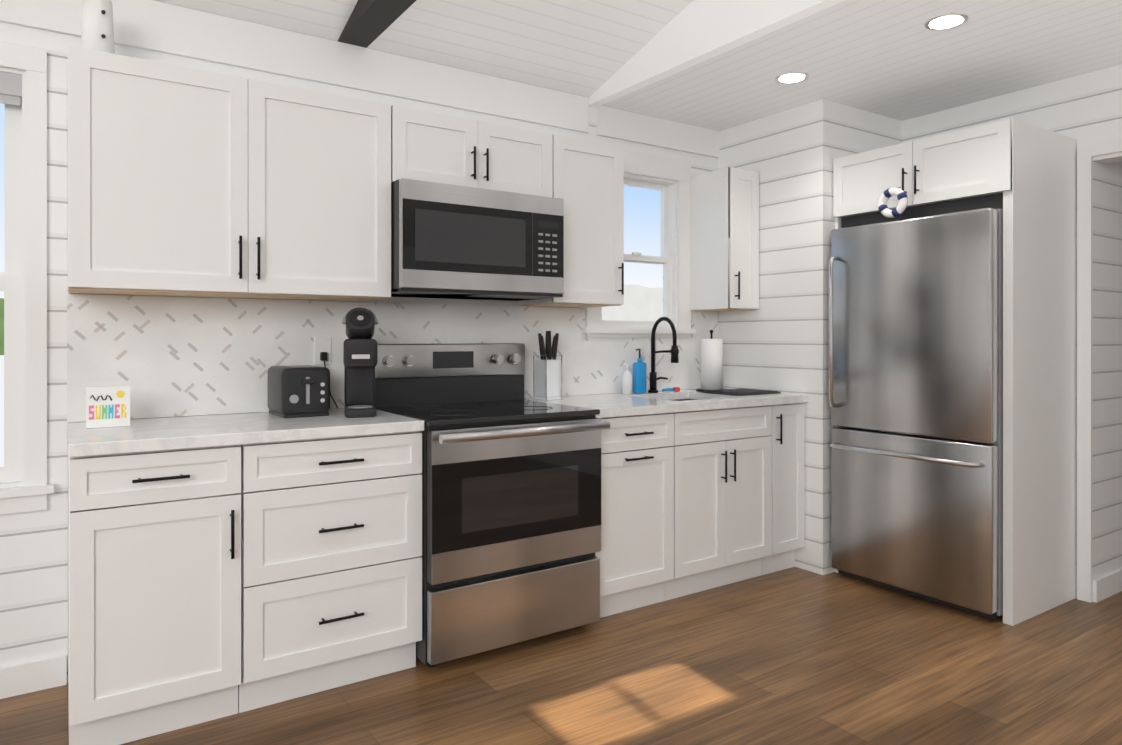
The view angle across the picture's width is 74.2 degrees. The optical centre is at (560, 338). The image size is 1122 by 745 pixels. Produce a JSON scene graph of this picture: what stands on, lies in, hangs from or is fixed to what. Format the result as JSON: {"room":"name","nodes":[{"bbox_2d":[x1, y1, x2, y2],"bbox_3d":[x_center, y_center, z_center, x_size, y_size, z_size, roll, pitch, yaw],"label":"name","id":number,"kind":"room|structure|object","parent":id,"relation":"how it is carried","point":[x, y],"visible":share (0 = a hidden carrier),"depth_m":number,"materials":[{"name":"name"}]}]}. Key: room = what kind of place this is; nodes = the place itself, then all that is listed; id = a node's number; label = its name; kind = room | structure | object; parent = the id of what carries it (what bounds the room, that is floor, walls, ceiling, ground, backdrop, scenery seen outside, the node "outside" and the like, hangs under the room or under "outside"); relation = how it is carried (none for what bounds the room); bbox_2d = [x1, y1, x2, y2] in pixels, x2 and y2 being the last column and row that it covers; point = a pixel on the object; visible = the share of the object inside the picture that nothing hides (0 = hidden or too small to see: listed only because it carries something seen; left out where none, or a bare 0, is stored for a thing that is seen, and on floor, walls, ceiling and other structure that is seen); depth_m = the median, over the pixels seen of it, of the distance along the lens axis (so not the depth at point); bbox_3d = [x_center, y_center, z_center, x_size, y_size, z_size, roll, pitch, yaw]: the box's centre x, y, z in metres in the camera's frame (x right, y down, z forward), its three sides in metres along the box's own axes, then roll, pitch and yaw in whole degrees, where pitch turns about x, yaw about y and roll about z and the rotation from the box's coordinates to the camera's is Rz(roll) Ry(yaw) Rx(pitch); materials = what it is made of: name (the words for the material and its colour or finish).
{"room":"kitchen","nodes":[
{"label":"kitchen","id":0,"kind":"room"},
{"bbox_2d":[0,22,716,682],"bbox_3d":[-1.558,-0.090,2.793,7.504,2.600,0.120,0,0,-34],"label":"wall","id":1,"kind":"structure","parent":0,"point":[32,586],"depth_m":2.59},
{"bbox_2d":[0,42,53,514],"bbox_3d":[-2.238,-0.200,2.300,1.100,1.582,0.140,0,0,-34],"label":"window","id":2,"kind":"structure","parent":1,"relation":"in","point":[23,276],"depth_m":2.54,"materials":[{"name":"white paint"}]},
{"bbox_2d":[0,655,66,698],"bbox_3d":[-3.182,1.160,1.619,3.498,0.100,0.015,0,0,-34],"label":"baseboard","id":3,"kind":"structure","parent":1,"relation":"attached to","point":[29,677],"depth_m":2.54,"materials":[{"name":"white paint"}]},
{"bbox_2d":[67,46,390,300],"bbox_3d":[-1.190,-0.541,2.751,1.064,0.766,0.357,0,0,-34],"label":"upper cabinet","id":4,"kind":"object","parent":1,"relation":"attached to","point":[187,181],"visible":1,"depth_m":2.59,"materials":[{"name":"white paint"}]},
{"bbox_2d":[81,0,114,53],"bbox_3d":[-1.546,-1.032,2.475,0.100,0.215,0.101,0,0,-34],"label":"gadget","id":5,"kind":"object","parent":4,"relation":"on","point":[97,30],"visible":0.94,"depth_m":2.44,"materials":[{"name":"white"}]},
{"bbox_2d":[0,0,719,157],"bbox_3d":[-1.851,-1.155,2.511,6.703,0.180,0.019,0,0,-34],"label":"trim","id":6,"kind":"structure","parent":1,"relation":"attached to","point":[156,26],"depth_m":3.13,"materials":[{"name":"white paint"}]},
{"bbox_2d":[67,294,717,421],"bbox_3d":[-0.403,0.068,3.491,3.199,0.450,0.009,0,0,-34],"label":"tile backsplash","id":7,"kind":"structure","parent":1,"relation":"attached to","point":[164,356],"depth_m":2.95,"materials":[{"name":"tile"}]},
{"bbox_2d":[314,337,337,407],"bbox_3d":[-0.971,0.142,3.066,0.084,0.295,0.063,0,0,-34],"label":"outlet","id":8,"kind":"object","parent":7,"relation":"attached to","point":[322,350],"visible":0.94,"depth_m":3.08,"materials":[{"name":"white plastic"}]},
{"bbox_2d":[391,105,552,196],"bbox_3d":[-0.432,-0.772,3.261,0.759,0.305,0.357,0,0,-34],"label":"upper cabinet","id":9,"kind":"object","parent":1,"relation":"attached to","point":[428,146],"visible":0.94,"depth_m":3.12,"materials":[{"name":"white paint"}]},
{"bbox_2d":[391,178,563,300],"bbox_3d":[-0.415,-0.400,3.236,0.756,0.435,0.416,0,0,-34],"label":"over-the-range microwave","id":10,"kind":"object","parent":9,"relation":"attached to","point":[449,241],"visible":1,"depth_m":3.04,"materials":[{"name":"grey metal"}]},
{"bbox_2d":[517,135,623,307],"bbox_3d":[0.055,-0.542,3.588,0.408,0.766,0.357,0,0,-34],"label":"upper cabinet","id":11,"kind":"object","parent":1,"relation":"attached to","point":[588,182],"visible":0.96,"depth_m":3.48,"materials":[{"name":"white paint"}]},
{"bbox_2d":[583,150,695,337],"bbox_3d":[0.412,-0.507,4.082,0.772,1.007,0.140,0,0,-34],"label":"window","id":12,"kind":"structure","parent":1,"relation":"in","point":[672,184],"depth_m":4.20,"materials":[{"name":"white paint"}]},
{"bbox_2d":[691,167,758,310],"bbox_3d":[0.928,-0.542,4.175,0.225,0.766,0.357,0,0,-34],"label":"upper cabinet","id":13,"kind":"object","parent":1,"relation":"attached to","point":[724,239],"visible":1,"depth_m":4.09,"materials":[{"name":"white paint"}]},
{"bbox_2d":[153,0,692,97],"bbox_3d":[-0.332,-1.750,-0.602,5.750,1.092,7.120,0,0,-34],"label":"ceiling","id":14,"kind":"structure","parent":0,"point":[586,48],"depth_m":3.22,"materials":[{"name":"white wood"}]},
{"bbox_2d":[338,0,415,47],"bbox_3d":[1.062,-1.336,0.251,0.125,0.185,6.979,0,0,-34],"label":"beam","id":15,"kind":"structure","parent":14,"relation":"attached to","point":[369,22],"depth_m":2.91,"materials":[{"name":"black wood"}]},
{"bbox_2d":[589,0,844,107],"bbox_3d":[2.112,-1.752,0.970,0.060,1.090,6.999,0,0,-34],"label":"fascia beam","id":16,"kind":"structure","parent":14,"relation":"attached to","point":[693,33],"depth_m":3.17,"materials":[{"name":"white paint"}]},
{"bbox_2d":[0,567,1121,744],"bbox_3d":[1.431,1.236,0.587,10.000,0.050,7.120,0,0,-34],"label":"floor","id":17,"kind":"structure","parent":0,"point":[794,656],"depth_m":2.58,"materials":[{"name":"brown wood"}]},
{"bbox_2d":[68,445,240,744],"bbox_3d":[-1.358,0.772,2.455,0.454,0.874,0.662,0,0,-34],"label":"base cabinet","id":18,"kind":"object","parent":17,"relation":"on","point":[154,592],"visible":0.96,"depth_m":2.21,"materials":[{"name":"white paint"}]},
{"bbox_2d":[238,431,421,712],"bbox_3d":[-0.916,0.771,2.753,0.607,0.874,0.662,0,0,-34],"label":"base cabinet","id":19,"kind":"object","parent":17,"relation":"on","point":[331,563],"visible":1,"depth_m":2.50,"materials":[{"name":"white paint"}]},
{"bbox_2d":[67,408,424,457],"bbox_3d":[-1.111,0.314,2.631,1.065,0.038,0.646,0,0,-34],"label":"countertop","id":20,"kind":"structure","parent":19,"relation":"on","point":[163,434],"depth_m":2.43,"materials":[{"name":"white stone"}]},
{"bbox_2d":[86,385,129,427],"bbox_3d":[-1.503,0.227,2.461,0.125,0.135,0.023,0,0,-34],"label":"sign","id":21,"kind":"object","parent":20,"relation":"on","point":[107,406],"visible":1,"depth_m":2.45,"materials":[{"name":"white"}]},
{"bbox_2d":[268,365,329,417],"bbox_3d":[-1.012,0.201,2.865,0.180,0.186,0.282,0,0,-34],"label":"toaster","id":22,"kind":"object","parent":20,"relation":"on","point":[295,391],"visible":1,"depth_m":2.77,"materials":[{"name":"black plastic"}]},
{"bbox_2d":[342,308,377,417],"bbox_3d":[-0.783,0.088,2.887,0.135,0.412,0.290,0,0,-16],"label":"coffee maker","id":23,"kind":"object","parent":20,"relation":"on","point":[360,353],"visible":1,"depth_m":2.81,"materials":[{"name":"grey plastic"}]},
{"bbox_2d":[374,343,609,666],"bbox_3d":[-0.315,0.616,3.088,0.760,1.184,0.748,0,0,-34],"label":"range","id":24,"kind":"object","parent":17,"relation":"on","point":[511,510],"visible":0.92,"depth_m":2.86,"materials":[{"name":"grey metal"}]},
{"bbox_2d":[595,413,673,617],"bbox_3d":[0.159,0.771,3.476,0.454,0.874,0.662,0,0,-34],"label":"base cabinet","id":25,"kind":"object","parent":17,"relation":"on","point":[635,554],"visible":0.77,"depth_m":3.25,"materials":[{"name":"white paint"}]},
{"bbox_2d":[665,405,771,600],"bbox_3d":[0.623,0.771,3.787,0.657,0.874,0.662,0,0,-34],"label":"base cabinet","id":26,"kind":"object","parent":17,"relation":"on","point":[722,497],"visible":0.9,"depth_m":3.53,"materials":[{"name":"white paint"}]},
{"bbox_2d":[524,388,807,417],"bbox_3d":[0.534,0.418,3.738,1.370,0.248,0.646,0,0,-34],"label":"countertop","id":27,"kind":"structure","parent":26,"relation":"on","point":[614,405],"depth_m":3.53,"materials":[{"name":"white stone"}]},
{"bbox_2d":[533,331,561,399],"bbox_3d":[-0.064,0.129,3.587,0.131,0.329,0.115,0,0,-34],"label":"holder","id":28,"kind":"object","parent":27,"relation":"on","point":[547,375],"visible":1,"depth_m":3.56,"materials":[{"name":"white plastic"}]},
{"bbox_2d":[622,363,632,393],"bbox_3d":[0.348,0.211,3.913,0.060,0.165,0.056,0,0,-34],"label":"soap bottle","id":29,"kind":"object","parent":27,"relation":"on","point":[627,381],"visible":1,"depth_m":3.89,"materials":[{"name":"white plastic"}]},
{"bbox_2d":[633,348,645,392],"bbox_3d":[0.420,0.173,3.961,0.068,0.240,0.044,0,0,-34],"label":"soap bottle","id":30,"kind":"object","parent":27,"relation":"on","point":[639,375],"visible":1,"depth_m":3.94,"materials":[{"name":"blue plastic"}]},
{"bbox_2d":[648,317,678,392],"bbox_3d":[0.573,0.089,3.965,0.124,0.408,0.221,0,0,-34],"label":"faucet","id":31,"kind":"object","parent":27,"relation":"on","point":[674,350],"visible":1,"depth_m":3.99,"materials":[{"name":"black metal"}]},
{"bbox_2d":[662,387,679,391],"bbox_3d":[0.602,0.282,4.079,0.126,0.022,0.029,0,0,-34],"label":"dish brush","id":32,"kind":"object","parent":27,"relation":"on","point":[672,389],"visible":1,"depth_m":4.08,"materials":[{"name":"blue plastic"}]},
{"bbox_2d":[696,330,722,391],"bbox_3d":[0.838,0.123,4.128,0.170,0.341,0.170,0,0,-34],"label":"paper towel holder","id":33,"kind":"object","parent":27,"relation":"on","point":[711,363],"visible":0.9,"depth_m":4.08,"materials":[{"name":"white paper"}]},
{"bbox_2d":[702,388,780,395],"bbox_3d":[0.966,0.287,3.973,0.330,0.012,0.260,0,0,-34],"label":"drying mat","id":34,"kind":"object","parent":27,"relation":"on","point":[740,392],"visible":0.98,"depth_m":3.92,"materials":[{"name":"grey plastic"}]},
{"bbox_2d":[762,403,804,574],"bbox_3d":[1.002,0.770,4.043,0.251,0.874,0.662,0,0,-34],"label":"base cabinet","id":35,"kind":"object","parent":17,"relation":"on","point":[788,476],"visible":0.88,"depth_m":3.81,"materials":[{"name":"white paint"}]},
{"bbox_2d":[829,193,1002,619],"bbox_3d":[1.829,0.294,3.598,0.724,1.827,0.785,0,0,-34],"label":"refrigerator","id":36,"kind":"object","parent":17,"relation":"on","point":[916,350],"visible":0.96,"depth_m":3.36,"materials":[{"name":"grey metal"}]},
{"bbox_2d":[878,187,907,217],"bbox_3d":[1.557,-0.635,3.477,0.044,0.145,0.144,0,0,-34],"label":"ornament","id":37,"kind":"object","parent":36,"relation":"on","point":[902,197],"visible":1,"depth_m":3.46,"materials":[{"name":"white"}]},
{"bbox_2d":[833,118,1076,625],"bbox_3d":[1.884,0.142,3.626,0.656,2.133,0.865,0,0,-34],"label":"tall cabinet","id":38,"kind":"object","parent":17,"relation":"on","point":[1028,171],"visible":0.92,"depth_m":3.27,"materials":[{"name":"white paint"}]},
{"bbox_2d":[717,104,806,569],"bbox_3d":[1.144,-0.082,4.156,0.100,2.580,0.635,0,0,-34],"label":"wall","id":39,"kind":"structure","parent":0,"point":[765,346],"depth_m":4.03,"materials":[{"name":"white wood"}]},
{"bbox_2d":[807,99,901,574],"bbox_3d":[1.640,-0.081,4.046,0.801,2.580,0.100,0,0,-34],"label":"wall","id":40,"kind":"structure","parent":0,"point":[836,130],"depth_m":3.82,"materials":[{"name":"white wood"}]},
{"bbox_2d":[602,0,1121,130],"bbox_3d":[3.841,-1.245,2.206,4.190,0.050,7.120,0,0,-34],"label":"ceiling","id":41,"kind":"structure","parent":0,"point":[896,59],"depth_m":3.26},
{"bbox_2d":[775,72,808,83],"bbox_3d":[1.081,-1.218,3.470,0.150,0.006,0.150,0,0,-34],"label":"recessed light","id":42,"kind":"object","parent":41,"relation":"in","point":[790,77],"visible":1,"depth_m":3.46,"materials":[{"name":"white paint"}]},
{"bbox_2d":[924,13,967,29],"bbox_3d":[1.483,-1.217,2.855,0.150,0.006,0.150,0,0,-34],"label":"recessed light","id":43,"kind":"object","parent":41,"relation":"in","point":[946,21],"visible":1,"depth_m":2.84,"materials":[{"name":"white paint"}]},
{"bbox_2d":[902,64,1121,601],"bbox_3d":[3.711,-0.080,1.604,0.110,2.580,6.265,0,0,-34],"label":"wall","id":44,"kind":"structure","parent":0,"point":[1084,109],"depth_m":3.45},
{"bbox_2d":[1077,138,1121,602],"bbox_3d":[2.731,0.161,3.047,0.130,2.097,1.027,0,0,-34],"label":"door frame","id":45,"kind":"structure","parent":44,"relation":"attached to","point":[1106,152],"depth_m":3.41,"materials":[{"name":"white paint"}]},
{"bbox_2d":[1103,161,1121,575],"bbox_3d":[3.483,-0.082,4.163,2.370,2.580,0.100,0,0,-34],"label":"wall","id":46,"kind":"structure","parent":0,"point":[1112,367],"depth_m":3.48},
{"bbox_2d":[1093,568,1121,602],"bbox_3d":[3.478,1.159,4.090,2.491,0.100,0.014,0,0,-34],"label":"baseboard","id":47,"kind":"structure","parent":46,"relation":"attached to","point":[1110,584],"depth_m":3.46,"materials":[{"name":"white paint"}]},
{"label":"outside","id":48,"kind":"structure","parent":0,"visible":0},
{"bbox_2d":[0,103,4,466],"bbox_3d":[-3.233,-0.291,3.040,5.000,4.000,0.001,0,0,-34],"label":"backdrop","id":49,"kind":"structure","parent":48,"point":[2,187],"depth_m":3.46,"materials":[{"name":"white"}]},
{"bbox_2d":[602,185,662,320],"bbox_3d":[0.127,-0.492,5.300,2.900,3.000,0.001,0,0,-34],"label":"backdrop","id":50,"kind":"structure","parent":48,"point":[643,291],"depth_m":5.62,"materials":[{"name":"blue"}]}
]}

